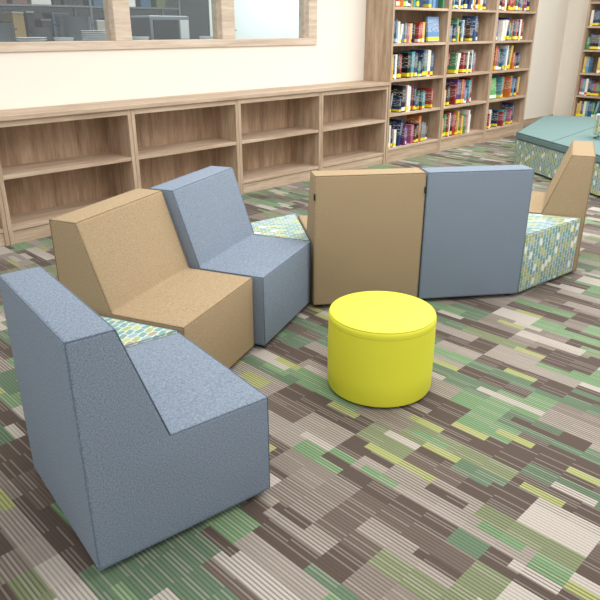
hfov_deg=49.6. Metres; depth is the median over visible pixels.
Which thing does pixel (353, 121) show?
bookcase
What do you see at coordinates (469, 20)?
book
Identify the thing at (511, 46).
book
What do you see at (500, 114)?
book
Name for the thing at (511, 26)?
book
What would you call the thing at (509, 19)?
book
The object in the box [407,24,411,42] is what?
book
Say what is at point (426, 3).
book
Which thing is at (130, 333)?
stool
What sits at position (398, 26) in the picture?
book
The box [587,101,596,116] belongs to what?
book
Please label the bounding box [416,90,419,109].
book
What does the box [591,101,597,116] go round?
book
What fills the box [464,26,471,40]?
book
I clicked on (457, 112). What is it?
book
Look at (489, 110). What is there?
book
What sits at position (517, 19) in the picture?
book
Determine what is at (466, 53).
book
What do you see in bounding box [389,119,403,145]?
book
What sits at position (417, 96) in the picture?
book
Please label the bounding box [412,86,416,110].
book
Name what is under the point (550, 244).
stool
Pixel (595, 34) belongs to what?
book
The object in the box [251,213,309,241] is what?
stool
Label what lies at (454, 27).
book
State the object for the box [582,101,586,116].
book
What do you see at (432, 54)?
book
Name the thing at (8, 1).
storage box
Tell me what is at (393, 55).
book
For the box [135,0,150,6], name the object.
storage box
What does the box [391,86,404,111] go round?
book
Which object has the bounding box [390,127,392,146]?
book
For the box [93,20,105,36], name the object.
storage box
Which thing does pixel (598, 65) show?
book
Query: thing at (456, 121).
book
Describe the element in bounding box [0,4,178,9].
shelf
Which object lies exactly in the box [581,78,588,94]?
book
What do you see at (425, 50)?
book
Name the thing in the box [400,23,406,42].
book
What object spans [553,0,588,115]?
wall
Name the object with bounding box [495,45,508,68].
book
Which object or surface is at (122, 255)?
chair
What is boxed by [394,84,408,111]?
book
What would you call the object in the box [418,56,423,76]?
book
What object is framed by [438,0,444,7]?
book
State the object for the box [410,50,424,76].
book
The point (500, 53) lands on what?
book
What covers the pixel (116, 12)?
window
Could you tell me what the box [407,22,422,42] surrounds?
book
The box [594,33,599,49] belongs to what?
book
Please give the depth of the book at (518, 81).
9.93 m
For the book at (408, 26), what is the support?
on the bookcase at (381, 15)
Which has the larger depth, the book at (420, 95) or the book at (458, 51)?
the book at (458, 51)
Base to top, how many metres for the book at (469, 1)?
0.304 m
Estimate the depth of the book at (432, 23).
8.10 m
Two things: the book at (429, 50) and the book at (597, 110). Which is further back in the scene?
the book at (597, 110)
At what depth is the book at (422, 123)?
8.48 m
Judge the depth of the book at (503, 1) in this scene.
9.01 m
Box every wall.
[0,0,298,41]
[0,0,568,119]
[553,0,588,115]
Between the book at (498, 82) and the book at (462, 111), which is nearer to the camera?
the book at (462, 111)
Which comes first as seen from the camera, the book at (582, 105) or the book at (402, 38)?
the book at (402, 38)
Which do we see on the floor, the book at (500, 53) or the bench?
the bench
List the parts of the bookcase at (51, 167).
panel, panel, shelf, panel, shelf, panel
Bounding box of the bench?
[513,116,599,194]
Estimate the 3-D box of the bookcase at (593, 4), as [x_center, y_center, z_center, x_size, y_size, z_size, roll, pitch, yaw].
[5.208,-3.977,10.543,1.160,2.300,0.380,21,31,41]
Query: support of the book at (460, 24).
on the bookcase at (483, 47)
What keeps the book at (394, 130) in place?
on the bookcase at (381, 15)
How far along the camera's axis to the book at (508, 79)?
9.78 m
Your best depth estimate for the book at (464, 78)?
9.05 m
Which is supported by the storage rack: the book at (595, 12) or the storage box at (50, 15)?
the storage box at (50, 15)
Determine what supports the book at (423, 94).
on the bookcase at (381, 15)
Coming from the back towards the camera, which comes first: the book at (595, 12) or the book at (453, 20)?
the book at (595, 12)
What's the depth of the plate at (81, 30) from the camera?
6.10 m
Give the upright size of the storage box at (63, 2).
0.231 m
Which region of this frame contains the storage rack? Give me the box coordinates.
[0,0,180,39]
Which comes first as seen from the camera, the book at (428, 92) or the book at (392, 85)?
the book at (392, 85)
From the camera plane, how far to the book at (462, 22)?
8.49 m
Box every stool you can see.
[101,316,176,347]
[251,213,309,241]
[518,213,580,291]
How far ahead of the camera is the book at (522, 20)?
9.55 m
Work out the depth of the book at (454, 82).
8.84 m
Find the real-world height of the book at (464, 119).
0.255 m
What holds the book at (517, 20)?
on the bookcase at (524, 46)
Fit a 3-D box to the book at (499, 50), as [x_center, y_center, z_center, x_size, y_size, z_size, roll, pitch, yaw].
[2.793,-3.466,9.394,0.033,0.273,0.187,-21,31,-41]
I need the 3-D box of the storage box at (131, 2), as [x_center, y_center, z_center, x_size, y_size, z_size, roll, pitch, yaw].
[-2.247,-3.892,8.384,0.118,0.207,0.268,-21,31,-41]
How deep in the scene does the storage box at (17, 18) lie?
7.44 m
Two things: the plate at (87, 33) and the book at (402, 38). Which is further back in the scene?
the book at (402, 38)
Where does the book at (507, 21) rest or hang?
on the bookcase at (524, 46)
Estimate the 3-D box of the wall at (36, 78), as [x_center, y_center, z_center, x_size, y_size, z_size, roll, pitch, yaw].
[-1.249,-2.487,5.947,16.350,3.100,0.140,-21,31,-41]
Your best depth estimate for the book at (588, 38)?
10.71 m
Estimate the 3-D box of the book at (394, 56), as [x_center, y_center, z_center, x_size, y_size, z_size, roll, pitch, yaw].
[1.053,-2.794,7.805,0.024,0.259,0.200,-21,31,-41]
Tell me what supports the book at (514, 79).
on the bookcase at (524, 46)
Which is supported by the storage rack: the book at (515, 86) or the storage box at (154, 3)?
the storage box at (154, 3)
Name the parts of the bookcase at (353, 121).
panel, panel, shelf, shelf, panel, panel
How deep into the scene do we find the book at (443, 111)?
8.94 m
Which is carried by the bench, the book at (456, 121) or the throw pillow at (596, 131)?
the throw pillow at (596, 131)
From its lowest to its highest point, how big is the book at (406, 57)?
0.284 m
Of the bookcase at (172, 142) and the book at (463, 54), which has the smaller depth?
the bookcase at (172, 142)
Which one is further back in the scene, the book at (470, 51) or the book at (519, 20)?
the book at (519, 20)
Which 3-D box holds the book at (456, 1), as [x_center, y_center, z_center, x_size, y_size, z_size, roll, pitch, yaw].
[1.931,-3.828,8.309,0.201,0.197,0.087,21,31,41]
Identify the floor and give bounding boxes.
[0,126,599,599]
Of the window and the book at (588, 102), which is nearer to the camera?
the window
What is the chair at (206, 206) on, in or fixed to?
on the floor
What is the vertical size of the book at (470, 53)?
0.255 m
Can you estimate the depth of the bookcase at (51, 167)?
5.45 m
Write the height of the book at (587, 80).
0.266 m
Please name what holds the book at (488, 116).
on the bookcase at (524, 46)
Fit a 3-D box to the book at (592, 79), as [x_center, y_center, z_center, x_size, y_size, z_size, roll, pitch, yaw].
[4.907,-3.587,10.948,0.048,0.268,0.173,21,31,41]
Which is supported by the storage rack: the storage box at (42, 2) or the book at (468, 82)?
the storage box at (42, 2)
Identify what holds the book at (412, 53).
on the bookcase at (381, 15)
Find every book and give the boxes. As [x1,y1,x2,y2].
[388,125,390,147]
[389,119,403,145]
[390,93,393,112]
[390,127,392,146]
[391,55,393,78]
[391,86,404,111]
[391,96,401,112]
[392,85,405,108]
[392,129,396,146]
[393,20,397,42]
[393,53,399,78]
[393,54,397,78]
[393,56,395,78]
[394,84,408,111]
[397,21,399,42]
[398,51,414,77]
[399,24,403,42]
[399,54,401,78]
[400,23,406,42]
[400,53,410,77]
[400,125,405,144]
[401,24,404,42]
[403,51,415,76]
[403,123,413,142]
[405,122,418,142]
[406,25,409,42]
[406,114,421,141]
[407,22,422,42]
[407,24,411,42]
[408,86,410,110]
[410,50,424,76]
[411,85,413,110]
[412,23,415,42]
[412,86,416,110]
[413,127,416,142]
[414,24,420,42]
[414,49,428,75]
[415,53,417,76]
[415,95,418,109]
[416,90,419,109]
[417,61,420,76]
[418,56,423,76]
[418,88,432,107]
[419,90,421,109]
[420,121,423,141]
[421,91,424,108]
[422,22,424,42]
[423,0,431,7]
[423,123,425,140]
[425,17,438,41]
[425,50,427,75]
[428,50,430,75]
[430,53,433,75]
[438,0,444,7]
[443,111,452,135]
[443,112,449,136]
[443,114,446,136]
[444,111,455,134]
[445,86,449,105]
[446,79,459,104]
[446,85,456,104]
[446,110,459,133]
[447,53,457,73]
[449,26,451,41]
[451,18,458,41]
[451,52,465,72]
[452,26,456,41]
[454,120,457,134]
[455,0,458,8]
[456,53,460,73]
[457,79,463,103]
[457,109,470,132]
[458,51,469,72]
[458,80,461,103]
[459,21,463,41]
[459,23,461,41]
[459,50,472,72]
[459,77,472,102]
[459,114,465,133]
[459,115,463,133]
[462,16,477,40]
[462,81,465,103]
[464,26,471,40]
[464,53,467,72]
[464,80,470,102]
[467,0,471,8]
[468,53,471,72]
[471,52,474,72]
[486,114,489,128]
[488,109,491,127]
[489,78,495,99]
[491,110,498,126]
[492,46,497,70]
[492,76,503,97]
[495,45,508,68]
[495,48,498,70]
[496,80,502,97]
[497,21,505,40]
[497,50,500,69]
[497,111,503,125]
[498,18,510,39]
[498,20,508,40]
[499,49,506,69]
[499,53,501,69]
[499,76,512,96]
[501,0,504,9]
[501,102,513,123]
[502,109,511,123]
[503,50,508,69]
[506,46,509,69]
[508,45,513,68]
[509,23,512,39]
[509,52,515,68]
[511,19,516,39]
[511,78,515,96]
[513,77,517,95]
[515,20,518,39]
[516,20,519,39]
[516,77,519,95]
[517,19,521,39]
[520,20,523,39]
[526,0,529,10]
[577,100,586,115]
[579,78,587,94]
[580,102,583,115]
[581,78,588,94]
[582,56,592,72]
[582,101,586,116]
[584,78,591,94]
[585,57,593,72]
[585,100,591,116]
[586,37,590,49]
[586,78,595,95]
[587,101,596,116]
[589,10,596,25]
[589,33,593,49]
[590,82,593,95]
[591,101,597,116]
[592,11,596,25]
[592,33,596,49]
[592,82,599,95]
[593,101,599,116]
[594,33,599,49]
[595,10,599,25]
[595,83,599,95]
[596,57,599,72]
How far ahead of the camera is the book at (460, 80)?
8.88 m
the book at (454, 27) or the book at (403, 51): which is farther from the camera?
the book at (454, 27)
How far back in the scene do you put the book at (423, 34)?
7.96 m
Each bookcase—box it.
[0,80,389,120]
[0,109,137,244]
[0,190,9,246]
[130,99,240,191]
[238,92,320,194]
[320,85,388,170]
[364,0,450,163]
[439,0,498,151]
[484,0,538,141]
[571,0,599,115]
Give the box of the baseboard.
[523,114,552,125]
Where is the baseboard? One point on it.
(526, 122)
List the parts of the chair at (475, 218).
seat, backrest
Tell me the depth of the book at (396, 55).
7.75 m
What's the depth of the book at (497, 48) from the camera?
9.30 m
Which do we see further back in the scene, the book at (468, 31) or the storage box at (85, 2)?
the book at (468, 31)
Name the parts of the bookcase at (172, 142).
panel, panel, panel, shelf, panel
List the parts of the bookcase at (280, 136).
panel, panel, panel, shelf, shelf, panel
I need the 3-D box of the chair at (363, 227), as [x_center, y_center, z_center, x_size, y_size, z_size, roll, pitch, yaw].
[0.350,-0.452,4.061,0.648,0.800,0.646,-3,23,-8]
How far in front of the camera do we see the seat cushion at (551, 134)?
7.62 m
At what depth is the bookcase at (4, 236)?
4.96 m
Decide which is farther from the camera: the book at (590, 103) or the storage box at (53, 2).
the book at (590, 103)
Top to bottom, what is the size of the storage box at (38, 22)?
0.196 m
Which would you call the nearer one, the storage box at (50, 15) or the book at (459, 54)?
the storage box at (50, 15)
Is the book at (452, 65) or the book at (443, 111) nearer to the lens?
the book at (452, 65)
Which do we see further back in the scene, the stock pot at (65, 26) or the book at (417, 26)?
the book at (417, 26)
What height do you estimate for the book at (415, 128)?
0.195 m
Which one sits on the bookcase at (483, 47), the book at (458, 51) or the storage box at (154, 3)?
the book at (458, 51)
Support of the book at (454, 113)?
on the bookcase at (483, 47)
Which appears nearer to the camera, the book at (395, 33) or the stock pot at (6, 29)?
the stock pot at (6, 29)
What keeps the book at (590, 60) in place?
on the bookcase at (593, 4)
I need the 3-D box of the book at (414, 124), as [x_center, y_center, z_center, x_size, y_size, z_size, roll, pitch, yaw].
[1.454,-2.185,8.473,0.051,0.240,0.186,-21,31,-41]
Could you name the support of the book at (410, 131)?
on the bookcase at (381, 15)
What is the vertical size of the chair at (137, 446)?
0.800 m
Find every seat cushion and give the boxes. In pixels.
[328,291,436,340]
[516,116,599,163]
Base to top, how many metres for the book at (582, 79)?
0.269 m
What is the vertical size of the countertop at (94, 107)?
0.035 m
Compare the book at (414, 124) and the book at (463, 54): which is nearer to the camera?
the book at (414, 124)
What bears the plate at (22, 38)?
on the plate at (21, 40)
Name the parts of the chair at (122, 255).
backrest, seat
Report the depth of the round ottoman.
2.83 m
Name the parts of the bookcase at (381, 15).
panel, panel, shelf, shelf, shelf, shelf, shelf, panel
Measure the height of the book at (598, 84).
0.210 m
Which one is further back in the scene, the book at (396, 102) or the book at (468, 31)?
the book at (468, 31)
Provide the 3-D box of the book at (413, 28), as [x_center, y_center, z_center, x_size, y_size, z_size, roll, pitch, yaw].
[1.304,-3.237,7.872,0.024,0.225,0.195,-21,31,-41]
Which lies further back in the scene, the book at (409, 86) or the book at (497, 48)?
the book at (497, 48)
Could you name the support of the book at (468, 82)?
on the bookcase at (483, 47)
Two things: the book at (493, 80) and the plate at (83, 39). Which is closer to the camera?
the plate at (83, 39)
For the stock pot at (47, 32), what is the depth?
6.18 m
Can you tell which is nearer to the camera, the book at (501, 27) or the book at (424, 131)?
the book at (424, 131)
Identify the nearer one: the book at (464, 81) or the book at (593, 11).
the book at (464, 81)
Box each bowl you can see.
[53,37,73,40]
[133,37,148,39]
[199,36,212,38]
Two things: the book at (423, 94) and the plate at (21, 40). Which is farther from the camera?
the book at (423, 94)
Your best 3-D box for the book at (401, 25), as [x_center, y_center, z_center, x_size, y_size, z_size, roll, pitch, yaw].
[1.132,-3.163,7.715,0.178,0.209,0.063,21,31,41]
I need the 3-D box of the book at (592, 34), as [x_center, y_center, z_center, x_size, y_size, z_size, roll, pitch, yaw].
[4.867,-4.276,10.743,0.055,0.257,0.205,21,31,41]
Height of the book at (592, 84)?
0.212 m
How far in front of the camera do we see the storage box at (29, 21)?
7.52 m
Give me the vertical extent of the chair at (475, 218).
0.800 m
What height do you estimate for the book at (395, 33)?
0.256 m
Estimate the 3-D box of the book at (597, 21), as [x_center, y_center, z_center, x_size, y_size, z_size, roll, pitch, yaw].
[4.870,-4.581,10.558,0.056,0.241,0.183,21,31,41]
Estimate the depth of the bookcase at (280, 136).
7.04 m
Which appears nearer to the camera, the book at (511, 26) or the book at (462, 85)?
the book at (462, 85)
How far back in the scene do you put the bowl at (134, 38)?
6.47 m
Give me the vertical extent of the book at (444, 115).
0.298 m
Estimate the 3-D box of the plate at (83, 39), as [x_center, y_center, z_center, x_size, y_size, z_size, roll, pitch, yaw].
[-1.952,-2.492,6.224,0.260,0.018,0.260,-21,31,-41]
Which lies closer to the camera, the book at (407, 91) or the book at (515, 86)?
the book at (407, 91)
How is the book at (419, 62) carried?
on the bookcase at (381, 15)
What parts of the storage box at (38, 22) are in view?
lid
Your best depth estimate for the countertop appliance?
6.92 m
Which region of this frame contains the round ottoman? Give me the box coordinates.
[328,291,436,407]
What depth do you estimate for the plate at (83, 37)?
6.14 m
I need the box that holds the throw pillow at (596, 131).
[593,113,599,138]
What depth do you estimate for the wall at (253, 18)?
11.30 m
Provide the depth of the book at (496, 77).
9.62 m
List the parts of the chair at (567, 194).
seat, backrest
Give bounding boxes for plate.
[16,37,46,39]
[17,39,46,41]
[81,30,105,31]
[81,32,105,34]
[83,34,105,36]
[83,37,106,38]
[83,39,106,40]
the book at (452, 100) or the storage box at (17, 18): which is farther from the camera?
the book at (452, 100)
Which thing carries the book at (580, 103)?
on the bookcase at (593, 4)
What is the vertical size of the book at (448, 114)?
0.314 m
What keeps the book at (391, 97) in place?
on the bookcase at (381, 15)
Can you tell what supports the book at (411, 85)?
on the bookcase at (381, 15)
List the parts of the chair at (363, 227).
seat, backrest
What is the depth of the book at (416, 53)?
8.04 m
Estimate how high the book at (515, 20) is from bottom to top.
0.280 m
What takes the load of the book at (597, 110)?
on the bookcase at (593, 4)
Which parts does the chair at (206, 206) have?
backrest, seat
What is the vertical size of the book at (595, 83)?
0.215 m
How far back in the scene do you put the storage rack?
7.90 m
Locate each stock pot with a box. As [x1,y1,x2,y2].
[0,23,16,41]
[26,27,54,40]
[52,17,93,40]
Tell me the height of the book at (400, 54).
0.274 m
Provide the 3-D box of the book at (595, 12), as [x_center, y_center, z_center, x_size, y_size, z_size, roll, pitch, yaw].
[4.850,-4.595,10.606,0.038,0.231,0.199,21,31,41]
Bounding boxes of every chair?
[0,266,269,570]
[49,188,253,367]
[149,166,310,345]
[298,168,425,306]
[417,165,534,300]
[529,140,595,270]
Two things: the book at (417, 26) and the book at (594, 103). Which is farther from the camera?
the book at (594, 103)
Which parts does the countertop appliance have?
door, control panel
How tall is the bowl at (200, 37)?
0.070 m
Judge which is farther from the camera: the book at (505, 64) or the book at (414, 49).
the book at (505, 64)
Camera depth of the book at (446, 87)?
8.69 m
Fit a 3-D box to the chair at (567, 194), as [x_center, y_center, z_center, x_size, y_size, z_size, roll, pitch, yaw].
[1.697,-0.701,4.655,0.640,0.800,0.642,9,24,20]
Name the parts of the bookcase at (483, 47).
panel, panel, shelf, shelf, shelf, shelf, shelf, panel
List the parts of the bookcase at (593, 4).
shelf, shelf, shelf, panel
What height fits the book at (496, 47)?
0.325 m
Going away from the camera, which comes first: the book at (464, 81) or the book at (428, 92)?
the book at (428, 92)
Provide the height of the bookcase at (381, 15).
2.550 m
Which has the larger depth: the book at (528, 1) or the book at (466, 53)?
the book at (528, 1)
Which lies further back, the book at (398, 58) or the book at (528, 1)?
the book at (528, 1)
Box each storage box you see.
[2,11,26,36]
[6,0,27,3]
[16,11,34,36]
[27,0,50,4]
[34,19,52,34]
[42,12,68,36]
[51,0,60,4]
[61,0,73,4]
[83,0,102,5]
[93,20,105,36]
[129,0,135,6]
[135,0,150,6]
[151,0,165,7]
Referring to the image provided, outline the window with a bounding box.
[0,0,316,51]
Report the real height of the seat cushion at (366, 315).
0.044 m
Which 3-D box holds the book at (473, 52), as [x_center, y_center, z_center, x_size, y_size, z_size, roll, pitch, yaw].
[2.303,-3.275,8.957,0.032,0.258,0.200,-21,31,-41]
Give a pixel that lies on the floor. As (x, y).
(485, 485)
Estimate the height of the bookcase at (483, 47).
2.550 m
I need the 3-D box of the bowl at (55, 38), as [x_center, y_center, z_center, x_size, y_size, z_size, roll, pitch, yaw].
[-2.157,-2.364,5.948,0.180,0.070,0.180,-21,31,-41]
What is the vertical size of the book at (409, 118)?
0.330 m
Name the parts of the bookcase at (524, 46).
panel, panel, shelf, shelf, shelf, shelf, shelf, panel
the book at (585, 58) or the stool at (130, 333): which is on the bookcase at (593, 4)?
the book at (585, 58)
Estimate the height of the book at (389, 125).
0.269 m
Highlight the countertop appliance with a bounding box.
[130,15,189,39]
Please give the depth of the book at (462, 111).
9.21 m
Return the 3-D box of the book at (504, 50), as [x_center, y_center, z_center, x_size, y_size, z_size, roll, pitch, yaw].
[2.911,-3.513,9.485,0.171,0.289,0.079,21,31,41]
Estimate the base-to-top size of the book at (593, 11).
0.236 m
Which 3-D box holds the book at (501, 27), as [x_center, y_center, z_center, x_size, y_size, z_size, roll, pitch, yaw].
[2.803,-3.834,9.254,0.056,0.260,0.207,-21,31,-41]
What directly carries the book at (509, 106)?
on the bookcase at (524, 46)
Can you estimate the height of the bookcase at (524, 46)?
2.550 m
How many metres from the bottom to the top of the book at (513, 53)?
0.233 m
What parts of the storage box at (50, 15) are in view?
lid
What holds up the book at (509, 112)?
on the bookcase at (524, 46)
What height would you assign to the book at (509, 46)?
0.322 m
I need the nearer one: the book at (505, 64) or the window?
the window
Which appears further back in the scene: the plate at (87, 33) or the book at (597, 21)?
the book at (597, 21)
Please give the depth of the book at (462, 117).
9.10 m
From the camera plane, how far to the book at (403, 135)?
8.24 m
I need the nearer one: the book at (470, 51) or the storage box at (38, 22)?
the storage box at (38, 22)
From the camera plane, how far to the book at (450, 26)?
8.34 m
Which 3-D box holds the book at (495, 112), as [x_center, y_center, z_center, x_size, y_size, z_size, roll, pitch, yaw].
[2.883,-2.744,9.813,0.026,0.238,0.210,-21,31,-41]

